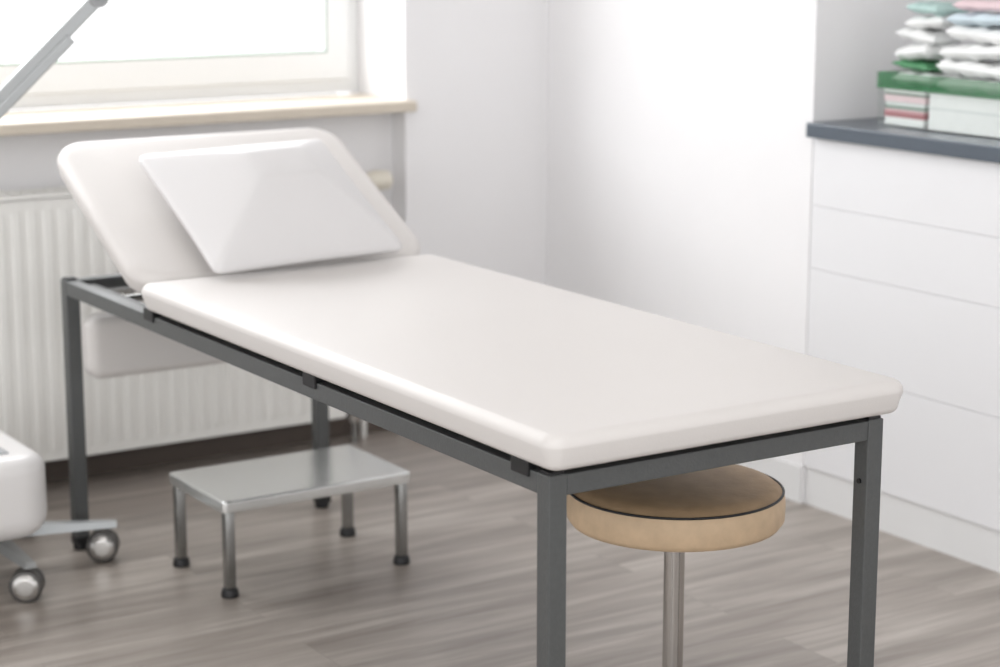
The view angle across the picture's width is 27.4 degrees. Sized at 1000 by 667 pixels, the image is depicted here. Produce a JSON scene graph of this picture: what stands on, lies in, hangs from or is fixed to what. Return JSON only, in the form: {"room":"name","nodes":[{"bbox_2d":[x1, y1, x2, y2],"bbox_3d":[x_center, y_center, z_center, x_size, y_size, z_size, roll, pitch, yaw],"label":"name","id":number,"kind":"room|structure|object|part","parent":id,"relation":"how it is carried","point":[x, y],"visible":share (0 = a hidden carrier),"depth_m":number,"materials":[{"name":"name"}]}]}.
{"room":"examination room","nodes":[
{"label":"examination room","id":0,"kind":"room"},
{"bbox_2d":[0,113,392,461],"bbox_3d":[-1.358,-0.060,4.963,2.380,0.862,0.270,-7,14,-32],"label":"wall","id":1,"kind":"structure","parent":0,"point":[26,161],"depth_m":5.07,"materials":[{"name":"paint"}]},
{"bbox_2d":[0,170,392,461],"bbox_3d":[-1.086,0.019,4.913,1.868,0.727,0.130,-7,14,-32],"label":"radiator","id":2,"kind":"object","parent":1,"relation":"attached to","point":[46,237],"visible":0.48,"depth_m":4.88,"materials":[{"name":"metal"}]},
{"bbox_2d":[0,186,72,202],"bbox_3d":[-1.146,-0.320,4.789,1.710,0.014,0.092,-7,14,-32],"label":"grille","id":3,"kind":"object","parent":2,"relation":"attached to","point":[53,194],"depth_m":4.80,"materials":[{"name":"metal"}]},
{"bbox_3d":[-0.317,-0.395,5.304,0.070,0.055,0.055,-7,14,-32],"label":"thermostat knob","id":4,"kind":"part","parent":2,"relation":"part of","materials":[{"name":"beige plastic"}]},
{"bbox_2d":[0,93,416,135],"bbox_3d":[-1.290,-0.483,4.798,2.372,0.028,0.292,-7,14,-32],"label":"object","id":5,"kind":"structure","parent":1,"relation":"attached to","point":[28,122],"depth_m":5.06,"materials":[{"name":"beige stone"}]},
{"bbox_2d":[44,417,385,481],"bbox_3d":[-1.282,0.361,4.928,2.380,0.050,0.012,-7,14,-32],"label":"baseboard","id":6,"kind":"structure","parent":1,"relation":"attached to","point":[122,460],"depth_m":5.25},
{"bbox_2d":[338,0,547,284],"bbox_3d":[0.167,-1.104,5.724,1.220,2.600,0.370,-7,14,-32],"label":"wall","id":7,"kind":"structure","parent":0,"point":[470,164],"depth_m":5.46,"materials":[{"name":"paint"}]},
{"bbox_2d":[0,430,999,666],"bbox_3d":[-0.567,1.022,1.961,6.900,0.050,6.500,-7,14,-32],"label":"floor","id":8,"kind":"structure","parent":0,"point":[311,595],"depth_m":4.22,"materials":[{"name":"grey wood"}]},
{"bbox_2d":[0,431,119,602],"bbox_3d":[-1.137,0.363,4.286,0.693,0.306,0.516,-7,14,-32],"label":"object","id":9,"kind":"object","parent":8,"relation":"on","point":[23,500],"visible":1,"depth_m":4.14,"materials":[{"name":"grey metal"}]},
{"bbox_2d":[0,447,8,454],"bbox_3d":[-1.178,0.246,4.107,0.350,0.006,0.160,-7,14,-32],"label":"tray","id":10,"kind":"object","parent":9,"relation":"on","point":[3,450],"depth_m":4.14,"materials":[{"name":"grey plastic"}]},
{"bbox_3d":[-1.009,0.440,4.237,0.044,0.035,0.250,-7,14,-32],"label":"arm","id":11,"kind":"part","parent":9,"relation":"part of","materials":[{"name":"grey metal"}]},
{"bbox_2d":[0,0,108,118],"bbox_3d":[-1.025,-0.435,4.043,0.556,1.354,0.249,-4,12,-19],"label":"lamp","id":12,"kind":"object","parent":9,"relation":"on","point":[60,40],"visible":1,"depth_m":4.15,"materials":[{"name":"grey metal"}]},
{"bbox_3d":[-0.947,0.408,4.391,0.250,0.035,0.044,-3,12,-14],"label":"arm","id":13,"kind":"part","parent":9,"relation":"part of","materials":[{"name":"grey metal"}]},
{"bbox_2d":[169,445,409,598],"bbox_3d":[-0.446,0.394,4.383,0.441,0.205,0.278,-7,14,-32],"label":"step stool","id":14,"kind":"object","parent":8,"relation":"on","point":[229,488],"visible":1,"depth_m":4.34,"materials":[{"name":"silver metal"}]},
{"bbox_3d":[-0.681,0.398,4.376,0.022,0.169,0.022,-7,14,-32],"label":"leg","id":15,"kind":"part","parent":14,"relation":"part of","materials":[{"name":"silver metal"}]},
{"bbox_3d":[-0.551,0.438,4.177,0.022,0.169,0.022,-7,14,-32],"label":"leg","id":16,"kind":"part","parent":14,"relation":"part of","materials":[{"name":"silver metal"}]},
{"bbox_3d":[-0.446,0.305,4.365,0.438,0.024,0.275,-7,14,-32],"label":"step plate","id":17,"kind":"part","parent":14,"relation":"part of","materials":[{"name":"silver metal"}]},
{"bbox_3d":[-0.342,0.354,4.590,0.022,0.169,0.022,-7,14,-32],"label":"leg","id":18,"kind":"part","parent":14,"relation":"part of","materials":[{"name":"silver metal"}]},
{"bbox_3d":[-0.211,0.395,4.391,0.022,0.169,0.022,-7,14,-32],"label":"leg","id":19,"kind":"part","parent":14,"relation":"part of","materials":[{"name":"silver metal"}]},
{"bbox_2d":[57,128,902,666],"bbox_3d":[-0.169,0.161,3.800,0.667,0.896,1.918,-7,14,-32],"label":"examination table","id":20,"kind":"object","parent":8,"relation":"on","point":[553,393],"visible":0.91,"depth_m":3.38,"materials":[{"name":"grey metal"}]},
{"bbox_3d":[-0.920,0.167,4.452,0.031,0.578,0.031,-7,14,-32],"label":"leg","id":21,"kind":"part","parent":20,"relation":"part of","materials":[{"name":"grey metal"}]},
{"bbox_3d":[-0.669,-0.132,4.555,0.565,0.031,0.029,-7,14,-32],"label":"rail","id":22,"kind":"part","parent":20,"relation":"part of","materials":[{"name":"grey metal"}]},
{"bbox_3d":[-0.780,-0.066,4.231,0.016,0.024,0.320,-7,14,-32],"label":"ratchet plate","id":23,"kind":"part","parent":20,"relation":"part of","materials":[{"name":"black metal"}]},
{"bbox_3d":[-0.573,-0.099,4.408,0.565,0.016,0.016,-7,14,-32],"label":"strut rod","id":24,"kind":"part","parent":20,"relation":"part of","materials":[{"name":"silver metal"}]},
{"bbox_2d":[139,139,401,273],"bbox_3d":[-0.469,-0.273,4.205,0.444,0.219,0.352,-7,14,-32],"label":"pillow","id":25,"kind":"object","parent":20,"relation":"on","point":[264,205],"visible":1,"depth_m":4.11,"materials":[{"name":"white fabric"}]},
{"bbox_3d":[-0.423,0.056,3.639,0.029,0.031,1.807,-7,14,-32],"label":"rail","id":26,"kind":"part","parent":20,"relation":"part of","materials":[{"name":"grey metal"}]},
{"bbox_3d":[-0.418,0.102,4.767,0.031,0.578,0.031,-7,14,-32],"label":"leg","id":27,"kind":"part","parent":20,"relation":"part of","materials":[{"name":"grey metal"}]},
{"bbox_3d":[-0.036,0.012,3.559,0.667,0.054,1.428,-7,14,-32],"label":"mattress","id":28,"kind":"part","parent":20,"relation":"part of","materials":[{"name":"white leather"}]},
{"bbox_3d":[0.073,0.478,2.937,0.031,0.578,0.031,-7,14,-32],"label":"leg","id":29,"kind":"part","parent":20,"relation":"part of","materials":[{"name":"grey metal"}]},
{"bbox_3d":[0.324,0.179,3.040,0.565,0.031,0.029,-7,14,-32],"label":"rail","id":30,"kind":"part","parent":20,"relation":"part of","materials":[{"name":"grey metal"}]},
{"bbox_3d":[0.575,0.413,3.252,0.031,0.578,0.031,-7,14,-32],"label":"leg","id":31,"kind":"part","parent":20,"relation":"part of","materials":[{"name":"grey metal"}]},
{"bbox_2d":[567,464,785,666],"bbox_3d":[0.293,0.458,3.473,0.366,0.445,0.366,-7,14,-32],"label":"round stool","id":32,"kind":"object","parent":8,"relation":"on","point":[731,506],"visible":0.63,"depth_m":3.32,"materials":[{"name":"beige leather"}]},
{"bbox_3d":[0.293,0.287,3.438,0.366,0.060,0.366,-7,14,-32],"label":"seat","id":33,"kind":"part","parent":32,"relation":"part of","materials":[{"name":"beige leather"}]},
{"bbox_3d":[0.293,0.249,3.430,0.354,0.018,0.354,-7,14,-32],"label":"seat","id":34,"kind":"part","parent":32,"relation":"part of","materials":[{"name":"brown leather"}]},
{"bbox_2d":[804,129,999,572],"bbox_3d":[1.206,0.020,4.555,0.593,0.868,0.899,-7,14,-32],"label":"base cabinet","id":35,"kind":"object","parent":8,"relation":"on","point":[904,273],"visible":0.88,"depth_m":4.47,"materials":[{"name":"white laminate"}]},
{"bbox_3d":[0.959,0.268,4.444,0.004,0.240,0.898,-7,14,-32],"label":"drawer","id":36,"kind":"part","parent":35,"relation":"part of","materials":[{"name":"white laminate"}]},
{"bbox_3d":[0.959,0.037,4.396,0.004,0.230,0.898,-7,14,-32],"label":"drawer","id":37,"kind":"part","parent":35,"relation":"part of","materials":[{"name":"white laminate"}]},
{"bbox_3d":[0.959,-0.148,4.358,0.004,0.145,0.898,-7,14,-32],"label":"drawer","id":38,"kind":"part","parent":35,"relation":"part of","materials":[{"name":"white laminate"}]},
{"bbox_3d":[0.959,-0.296,4.328,0.004,0.155,0.898,-7,14,-32],"label":"drawer","id":39,"kind":"part","parent":35,"relation":"part of","materials":[{"name":"white laminate"}]},
{"bbox_3d":[1.692,0.173,3.813,0.593,0.868,0.900,-7,14,-32],"label":"cabinet","id":40,"kind":"object","parent":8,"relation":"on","visible":0},
{"bbox_2d":[806,117,999,162],"bbox_3d":[1.459,-0.341,4.070,0.632,0.034,1.849,-7,14,-32],"label":"countertop","id":41,"kind":"structure","parent":40,"relation":"on","point":[863,131],"depth_m":4.42,"materials":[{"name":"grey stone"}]},
{"bbox_3d":[1.047,-0.493,4.432,0.183,0.120,0.485,-7,14,-32],"label":"tray","id":42,"kind":"object","parent":41,"relation":"on","visible":0},
{"bbox_2d":[884,116,928,128],"bbox_3d":[0.950,-0.473,4.573,0.141,0.018,0.126,-7,14,-32],"label":"carton","id":43,"kind":"object","parent":42,"relation":"in","point":[923,124],"visible":0.48,"depth_m":4.53,"materials":[{"name":"white cardboard"}]},
{"bbox_2d":[884,108,928,119],"bbox_3d":[0.950,-0.491,4.570,0.140,0.017,0.127,-7,14,-32],"label":"carton","id":44,"kind":"object","parent":43,"relation":"on","point":[888,112],"visible":0.48,"depth_m":4.53,"materials":[{"name":"pink cardboard"}]},
{"bbox_2d":[885,101,928,112],"bbox_3d":[0.950,-0.508,4.566,0.140,0.017,0.124,-7,14,-32],"label":"carton","id":45,"kind":"object","parent":44,"relation":"on","point":[889,104],"visible":0.48,"depth_m":4.52,"materials":[{"name":"white cardboard"}]},
{"bbox_2d":[884,94,929,104],"bbox_3d":[0.949,-0.524,4.565,0.139,0.015,0.129,-7,14,-32],"label":"carton","id":46,"kind":"object","parent":45,"relation":"on","point":[888,97],"visible":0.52,"depth_m":4.52,"materials":[{"name":"pink cardboard"}]},
{"bbox_2d":[884,85,949,97],"bbox_3d":[0.949,-0.539,4.561,0.140,0.016,0.129,-7,14,-32],"label":"carton","id":47,"kind":"object","parent":46,"relation":"on","point":[915,91],"visible":0.63,"depth_m":4.52,"materials":[{"name":"white cardboard"}]},
{"bbox_2d":[892,70,960,86],"bbox_3d":[0.948,-0.566,4.559,0.107,0.036,0.122,-7,14,-32],"label":"package","id":48,"kind":"object","parent":47,"relation":"on","point":[910,78],"visible":0.79,"depth_m":4.52},
{"bbox_2d":[892,59,942,71],"bbox_3d":[0.946,-0.596,4.557,0.107,0.026,0.112,-7,14,-32],"label":"package","id":49,"kind":"object","parent":48,"relation":"on","point":[924,65],"visible":0.77,"depth_m":4.52},
{"bbox_2d":[894,43,956,59],"bbox_3d":[0.946,-0.622,4.537,0.107,0.045,0.112,-6,13,-26],"label":"package","id":50,"kind":"object","parent":49,"relation":"on","point":[926,51],"visible":0.79,"depth_m":4.50},
{"bbox_2d":[896,28,961,44],"bbox_3d":[0.947,-0.655,4.525,0.107,0.040,0.107,-10,15,-40],"label":"package","id":51,"kind":"object","parent":50,"relation":"on","point":[933,36],"visible":0.82,"depth_m":4.49},
{"bbox_2d":[905,15,964,28],"bbox_3d":[0.963,-0.685,4.510,0.107,0.035,0.108,-9,15,-37],"label":"package","id":52,"kind":"object","parent":51,"relation":"on","point":[918,22],"visible":0.73,"depth_m":4.47},
{"bbox_2d":[906,1,968,15],"bbox_3d":[0.959,-0.712,4.498,0.110,0.030,0.101,-7,14,-32],"label":"package","id":53,"kind":"object","parent":52,"relation":"on","point":[938,8],"visible":0.92,"depth_m":4.47},
{"bbox_2d":[928,91,999,137],"bbox_3d":[1.060,-0.471,4.409,0.151,0.080,0.245,-7,14,-32],"label":"carton","id":54,"kind":"object","parent":42,"relation":"in","point":[956,112],"visible":0.8,"depth_m":4.38,"materials":[{"name":"white cardboard"}]},
{"bbox_2d":[936,76,999,95],"bbox_3d":[1.044,-0.533,4.419,0.117,0.036,0.198,-7,14,-32],"label":"package","id":55,"kind":"object","parent":54,"relation":"on","point":[970,85],"visible":0.91,"depth_m":4.39},
{"bbox_2d":[936,58,999,80],"bbox_3d":[1.045,-0.567,4.403,0.118,0.043,0.196,-7,14,-32],"label":"package","id":56,"kind":"object","parent":55,"relation":"on","point":[969,68],"visible":0.92,"depth_m":4.38},
{"bbox_2d":[938,44,999,60],"bbox_3d":[1.044,-0.601,4.388,0.115,0.041,0.186,-7,14,-32],"label":"package","id":57,"kind":"object","parent":56,"relation":"on","point":[975,52],"visible":0.98,"depth_m":4.36},
{"bbox_2d":[946,25,999,44],"bbox_3d":[1.058,-0.635,4.376,0.121,0.042,0.198,-7,14,-32],"label":"package","id":58,"kind":"object","parent":57,"relation":"on","point":[981,34],"visible":0.88,"depth_m":4.36},
{"bbox_2d":[946,11,999,25],"bbox_3d":[1.055,-0.667,4.359,0.120,0.032,0.189,-7,14,-32],"label":"package","id":59,"kind":"object","parent":58,"relation":"on","point":[979,18],"visible":1,"depth_m":4.35},
{"bbox_2d":[953,0,999,11],"bbox_3d":[1.068,-0.693,4.347,0.121,0.028,0.188,-7,14,-32],"label":"package","id":60,"kind":"object","parent":59,"relation":"on","point":[967,5],"visible":1,"depth_m":4.34},
{"bbox_2d":[547,0,999,502],"bbox_3d":[0.746,-1.005,5.244,0.775,2.600,1.080,-7,14,-32],"label":"wall","id":61,"kind":"structure","parent":0,"point":[680,153],"depth_m":5.03,"materials":[{"name":"paint"}]},
{"bbox_2d":[737,457,801,503],"bbox_3d":[0.419,0.267,5.291,0.004,0.090,1.080,-7,14,-32],"label":"baseboard","id":62,"kind":"structure","parent":61,"relation":"attached to","point":[789,475],"depth_m":4.89,"materials":[{"name":"white paint"}]},
{"bbox_3d":[-1.347,-2.010,4.545,2.380,0.350,0.370,-7,14,-32],"label":"wall","id":63,"kind":"structure","parent":0,"visible":0},
{"bbox_2d":[0,0,357,109],"bbox_3d":[-1.395,-1.190,4.790,2.380,1.355,0.073,-7,14,-32],"label":"window","id":64,"kind":"structure","parent":63,"relation":"in","point":[333,67],"depth_m":5.29,"materials":[{"name":"white plastic"}]}
]}

